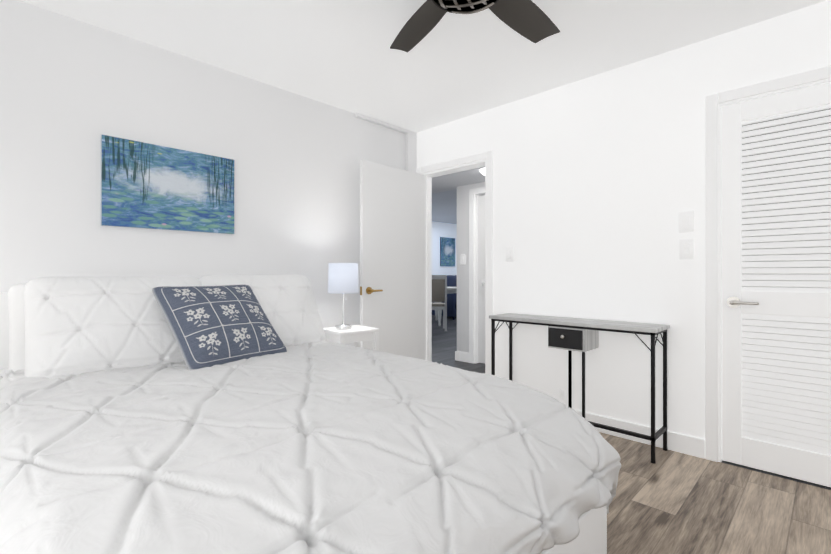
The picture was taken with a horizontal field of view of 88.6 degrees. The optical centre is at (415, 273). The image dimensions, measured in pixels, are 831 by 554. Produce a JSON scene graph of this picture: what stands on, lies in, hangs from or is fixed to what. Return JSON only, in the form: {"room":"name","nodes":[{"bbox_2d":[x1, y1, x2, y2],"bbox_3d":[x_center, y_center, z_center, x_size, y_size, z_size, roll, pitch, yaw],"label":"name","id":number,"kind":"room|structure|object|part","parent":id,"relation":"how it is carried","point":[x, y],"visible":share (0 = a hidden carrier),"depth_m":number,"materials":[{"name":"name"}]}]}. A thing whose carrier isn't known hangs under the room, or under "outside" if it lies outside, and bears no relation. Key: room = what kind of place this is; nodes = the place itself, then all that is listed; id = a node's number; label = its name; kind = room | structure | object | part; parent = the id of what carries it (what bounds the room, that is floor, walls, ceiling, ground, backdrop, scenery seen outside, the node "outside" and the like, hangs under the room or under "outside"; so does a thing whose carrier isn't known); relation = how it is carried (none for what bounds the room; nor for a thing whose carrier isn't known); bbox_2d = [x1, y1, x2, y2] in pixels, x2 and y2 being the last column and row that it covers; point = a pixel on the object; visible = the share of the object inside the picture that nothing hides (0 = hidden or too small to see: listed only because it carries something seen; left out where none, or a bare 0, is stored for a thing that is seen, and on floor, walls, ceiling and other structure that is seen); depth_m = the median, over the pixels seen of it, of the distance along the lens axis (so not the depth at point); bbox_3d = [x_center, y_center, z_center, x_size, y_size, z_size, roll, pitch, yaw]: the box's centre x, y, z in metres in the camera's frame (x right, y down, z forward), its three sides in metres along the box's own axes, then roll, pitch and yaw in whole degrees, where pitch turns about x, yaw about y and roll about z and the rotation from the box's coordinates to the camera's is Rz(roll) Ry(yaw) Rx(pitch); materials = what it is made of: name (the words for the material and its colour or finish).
{"room":"bedroom","nodes":[
{"label":"bedroom","id":0,"kind":"room"},
{"bbox_2d":[0,0,404,345],"bbox_3d":[-1.424,-0.141,2.782,0.120,2.440,3.920,0,0,44],"label":"wall","id":1,"kind":"structure","parent":0,"point":[72,91],"depth_m":2.57,"materials":[{"name":"paint"}]},
{"bbox_2d":[101,135,233,233],"bbox_3d":[-1.483,-0.513,2.615,0.026,0.499,0.728,0,0,44],"label":"framed picture","id":2,"kind":"object","parent":1,"relation":"attached to","point":[148,185],"visible":0.93,"depth_m":2.57,"materials":[{"name":"fabric"}]},
{"bbox_2d":[355,113,407,132],"bbox_3d":[-0.294,-1.343,3.830,0.034,0.030,0.595,0,0,44],"label":"wall","id":3,"kind":"structure","parent":0,"point":[378,122],"depth_m":3.79,"materials":[{"name":"paint"}]},
{"bbox_2d":[405,130,416,172],"bbox_3d":[-0.043,-0.138,4.085,0.034,2.440,0.124,0,0,44],"label":"wall pier","id":4,"kind":"object","parent":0,"point":[411,151],"visible":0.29,"depth_m":4.07,"materials":[{"name":"paint"}]},
{"bbox_2d":[19,0,825,223],"bbox_3d":[0.802,-1.395,5.643,9.070,0.080,11.120,0,0,44],"label":"ceiling","id":5,"kind":"structure","parent":0,"point":[447,68],"depth_m":2.51,"materials":[{"name":"paint"}]},
{"bbox_2d":[390,0,559,52],"bbox_3d":[0.250,-1.234,1.722,1.287,0.256,1.261,0,0,44],"label":"ceiling fan","id":6,"kind":"object","parent":5,"relation":"hanging from","point":[530,20],"visible":1,"depth_m":2.01,"materials":[{"name":"brown metal"}]},
{"bbox_3d":[0.217,-1.234,1.714,0.431,0.256,0.412,0,0,44],"label":"motor","id":7,"kind":"part","parent":6,"relation":"part of","materials":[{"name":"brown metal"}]},
{"bbox_2d":[432,221,456,275],"bbox_3d":[-2.120,-0.130,8.509,0.120,2.440,11.100,0,0,44],"label":"wall","id":8,"kind":"structure","parent":0,"point":[441,229],"depth_m":11.27,"materials":[{"name":"white paint"}]},
{"bbox_2d":[440,237,454,265],"bbox_3d":[0.869,-0.569,11.461,0.030,0.770,0.600,0,0,44],"label":"framed picture","id":9,"kind":"object","parent":8,"relation":"attached to","point":[447,251],"visible":1,"depth_m":11.43,"materials":[{"name":"blue"}]},
{"bbox_2d":[432,166,484,193],"bbox_3d":[1.482,-1.219,3.691,5.370,0.280,1.200,0,0,44],"label":"ceiling","id":10,"kind":"structure","parent":0,"point":[448,182],"depth_m":4.90,"materials":[{"name":"white paint"}]},
{"bbox_2d":[457,182,484,352],"bbox_3d":[2.167,-0.139,3.775,4.510,2.440,0.120,0,0,44],"label":"wall across the hall","id":11,"kind":"structure","parent":0,"point":[462,270],"depth_m":5.23,"materials":[{"name":"paint"}]},
{"bbox_2d":[461,255,464,264],"bbox_3d":[0.582,-0.166,5.232,0.075,0.120,0.011,0,0,44],"label":"light switch","id":12,"kind":"object","parent":11,"relation":"attached to","point":[462,259],"visible":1,"depth_m":5.23,"materials":[{"name":"white plastic"}]},
{"bbox_2d":[417,0,830,438],"bbox_3d":[1.443,-0.141,2.805,4.190,2.440,0.120,0,0,44],"label":"wall","id":13,"kind":"structure","parent":0,"point":[598,183],"depth_m":2.82,"materials":[{"name":"paint"}]},
{"bbox_2d":[360,160,424,359],"bbox_3d":[-0.184,0.070,3.768,0.036,1.998,0.752,0,0,44],"label":"door leaf","id":14,"kind":"structure","parent":13,"relation":"in","point":[392,233],"depth_m":3.73,"materials":[{"name":"white wood"}]},
{"bbox_2d":[360,287,382,294],"bbox_3d":[-0.362,0.146,3.538,0.092,0.070,0.178,0,0,44],"label":"door handle","id":15,"kind":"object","parent":14,"relation":"attached to","point":[369,290],"depth_m":3.51,"materials":[{"name":"gold metal"}]},
{"bbox_2d":[455,187,484,363],"bbox_3d":[0.382,0.038,4.774,1.680,2.090,1.214,0,0,44],"label":"trim","id":16,"kind":"structure","parent":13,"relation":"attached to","point":[471,356],"depth_m":5.12,"materials":[{"name":"white wood"}]},
{"bbox_2d":[477,195,484,362],"bbox_3d":[1.014,0.073,4.870,0.750,2.000,0.075,0,0,44],"label":"bathroom door","id":17,"kind":"structure","parent":16,"relation":"attached to","point":[481,279],"depth_m":5.09,"materials":[{"name":"white wood"}]},
{"bbox_2d":[506,247,513,261],"bbox_3d":[0.747,-0.151,3.391,0.072,0.118,0.013,0,0,44],"label":"light switch","id":18,"kind":"object","parent":13,"relation":"attached to","point":[509,253],"visible":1,"depth_m":3.38,"materials":[{"name":"white plastic"}]},
{"bbox_2d":[559,389,564,399],"bbox_3d":[1.063,0.882,3.084,0.045,0.075,0.008,0,0,44],"label":"outlet","id":19,"kind":"object","parent":13,"relation":"attached to","point":[561,394],"visible":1,"depth_m":3.08,"materials":[{"name":"white plastic"}]},
{"bbox_2d":[575,410,704,458],"bbox_3d":[1.160,1.025,2.985,1.460,0.110,0.014,0,0,44],"label":"baseboard","id":20,"kind":"structure","parent":13,"relation":"attached to","point":[687,445],"depth_m":2.64,"materials":[{"name":"white wood"}]},
{"bbox_2d":[679,239,693,258],"bbox_3d":[1.617,-0.143,2.542,0.074,0.120,0.013,0,0,44],"label":"light switch","id":21,"kind":"object","parent":13,"relation":"attached to","point":[686,248],"visible":1,"depth_m":2.54,"materials":[{"name":"white plastic"}]},
{"bbox_2d":[679,211,693,231],"bbox_3d":[1.615,-0.306,2.540,0.078,0.122,0.018,0,0,44],"label":"switch","id":22,"kind":"object","parent":13,"relation":"attached to","point":[686,221],"visible":1,"depth_m":2.53,"materials":[{"name":"white plastic"}]},
{"bbox_2d":[722,82,830,486],"bbox_3d":[2.003,0.058,2.161,0.740,2.017,0.098,0,0,44],"label":"closet door","id":23,"kind":"structure","parent":13,"relation":"in","point":[792,462],"depth_m":2.37,"materials":[{"name":"white wood"}]},
{"bbox_3d":[1.795,0.164,2.339,0.148,0.064,0.061,0,0,44],"label":"handle","id":24,"kind":"part","parent":23,"relation":"part of","materials":[{"name":"silver metal"}]},
{"bbox_2d":[741,104,830,455],"bbox_3d":[2.024,0.028,2.183,0.572,1.767,0.018,0,0,44],"label":"louvers","id":25,"kind":"object","parent":23,"relation":"attached to","point":[789,406],"visible":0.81,"depth_m":2.24,"materials":[{"name":"white wood"}]},
{"bbox_2d":[432,315,830,553],"bbox_3d":[0.802,1.115,5.638,9.070,0.060,11.120,0,0,44],"label":"floor","id":26,"kind":"structure","parent":0,"point":[671,502],"depth_m":1.98,"materials":[{"name":"brown wood"}]},
{"bbox_2d":[0,274,620,553],"bbox_3d":[-0.637,0.549,1.764,2.382,1.083,1.834,0,0,44],"label":"bed","id":27,"kind":"object","parent":26,"relation":"on","point":[233,414],"visible":1,"depth_m":1.24,"materials":[{"name":"white fabric"}]},
{"bbox_2d":[324,325,378,350],"bbox_3d":[-0.488,0.745,3.159,0.330,0.670,0.300,0,0,-40],"label":"nightstand","id":28,"kind":"object","parent":26,"relation":"on","point":[356,335],"visible":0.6,"depth_m":3.09,"materials":[{"name":"white wood"}]},
{"bbox_2d":[328,263,358,329],"bbox_3d":[-0.530,0.169,3.131,0.224,0.480,0.224,0,0,44],"label":"lamp","id":29,"kind":"object","parent":28,"relation":"on","point":[342,278],"visible":1,"depth_m":3.04,"materials":[{"name":"white fabric"}]},
{"bbox_3d":[-0.530,0.036,3.131,0.224,0.215,0.224,0,0,44],"label":"lamp shade","id":30,"kind":"part","parent":29,"relation":"part of","materials":[{"name":"white fabric"}]},
{"bbox_2d":[432,275,446,330],"bbox_3d":[0.365,0.560,8.190,0.440,1.060,0.440,0,0,-1],"label":"dining chair","id":31,"kind":"object","parent":26,"relation":"on","point":[439,288],"visible":0.65,"depth_m":7.98,"materials":[{"name":"white"}]},
{"bbox_2d":[432,275,456,319],"bbox_3d":[1.294,0.575,11.015,0.940,1.040,2.140,0,0,44],"label":"sofa","id":32,"kind":"object","parent":26,"relation":"on","point":[451,300],"visible":0.15,"depth_m":10.03,"materials":[{"name":"blue fabric"}]},
{"bbox_2d":[435,286,456,325],"bbox_3d":[0.494,0.699,9.323,1.040,0.785,1.040,0,0,44],"label":"dining table","id":33,"kind":"object","parent":26,"relation":"on","point":[438,313],"visible":0.17,"depth_m":8.95,"materials":[{"name":"white"}]},
{"bbox_2d":[489,313,669,463],"bbox_3d":[1.044,0.705,2.881,1.128,0.780,0.302,0,0,44],"label":"console table","id":34,"kind":"object","parent":26,"relation":"on","point":[570,334],"visible":0.88,"depth_m":2.71,"materials":[{"name":"black metal"}]},
{"bbox_3d":[1.048,0.428,2.851,0.250,0.147,0.264,0,0,44],"label":"drawer","id":35,"kind":"part","parent":34,"relation":"part of","materials":[{"name":"grey wood"}]}
]}

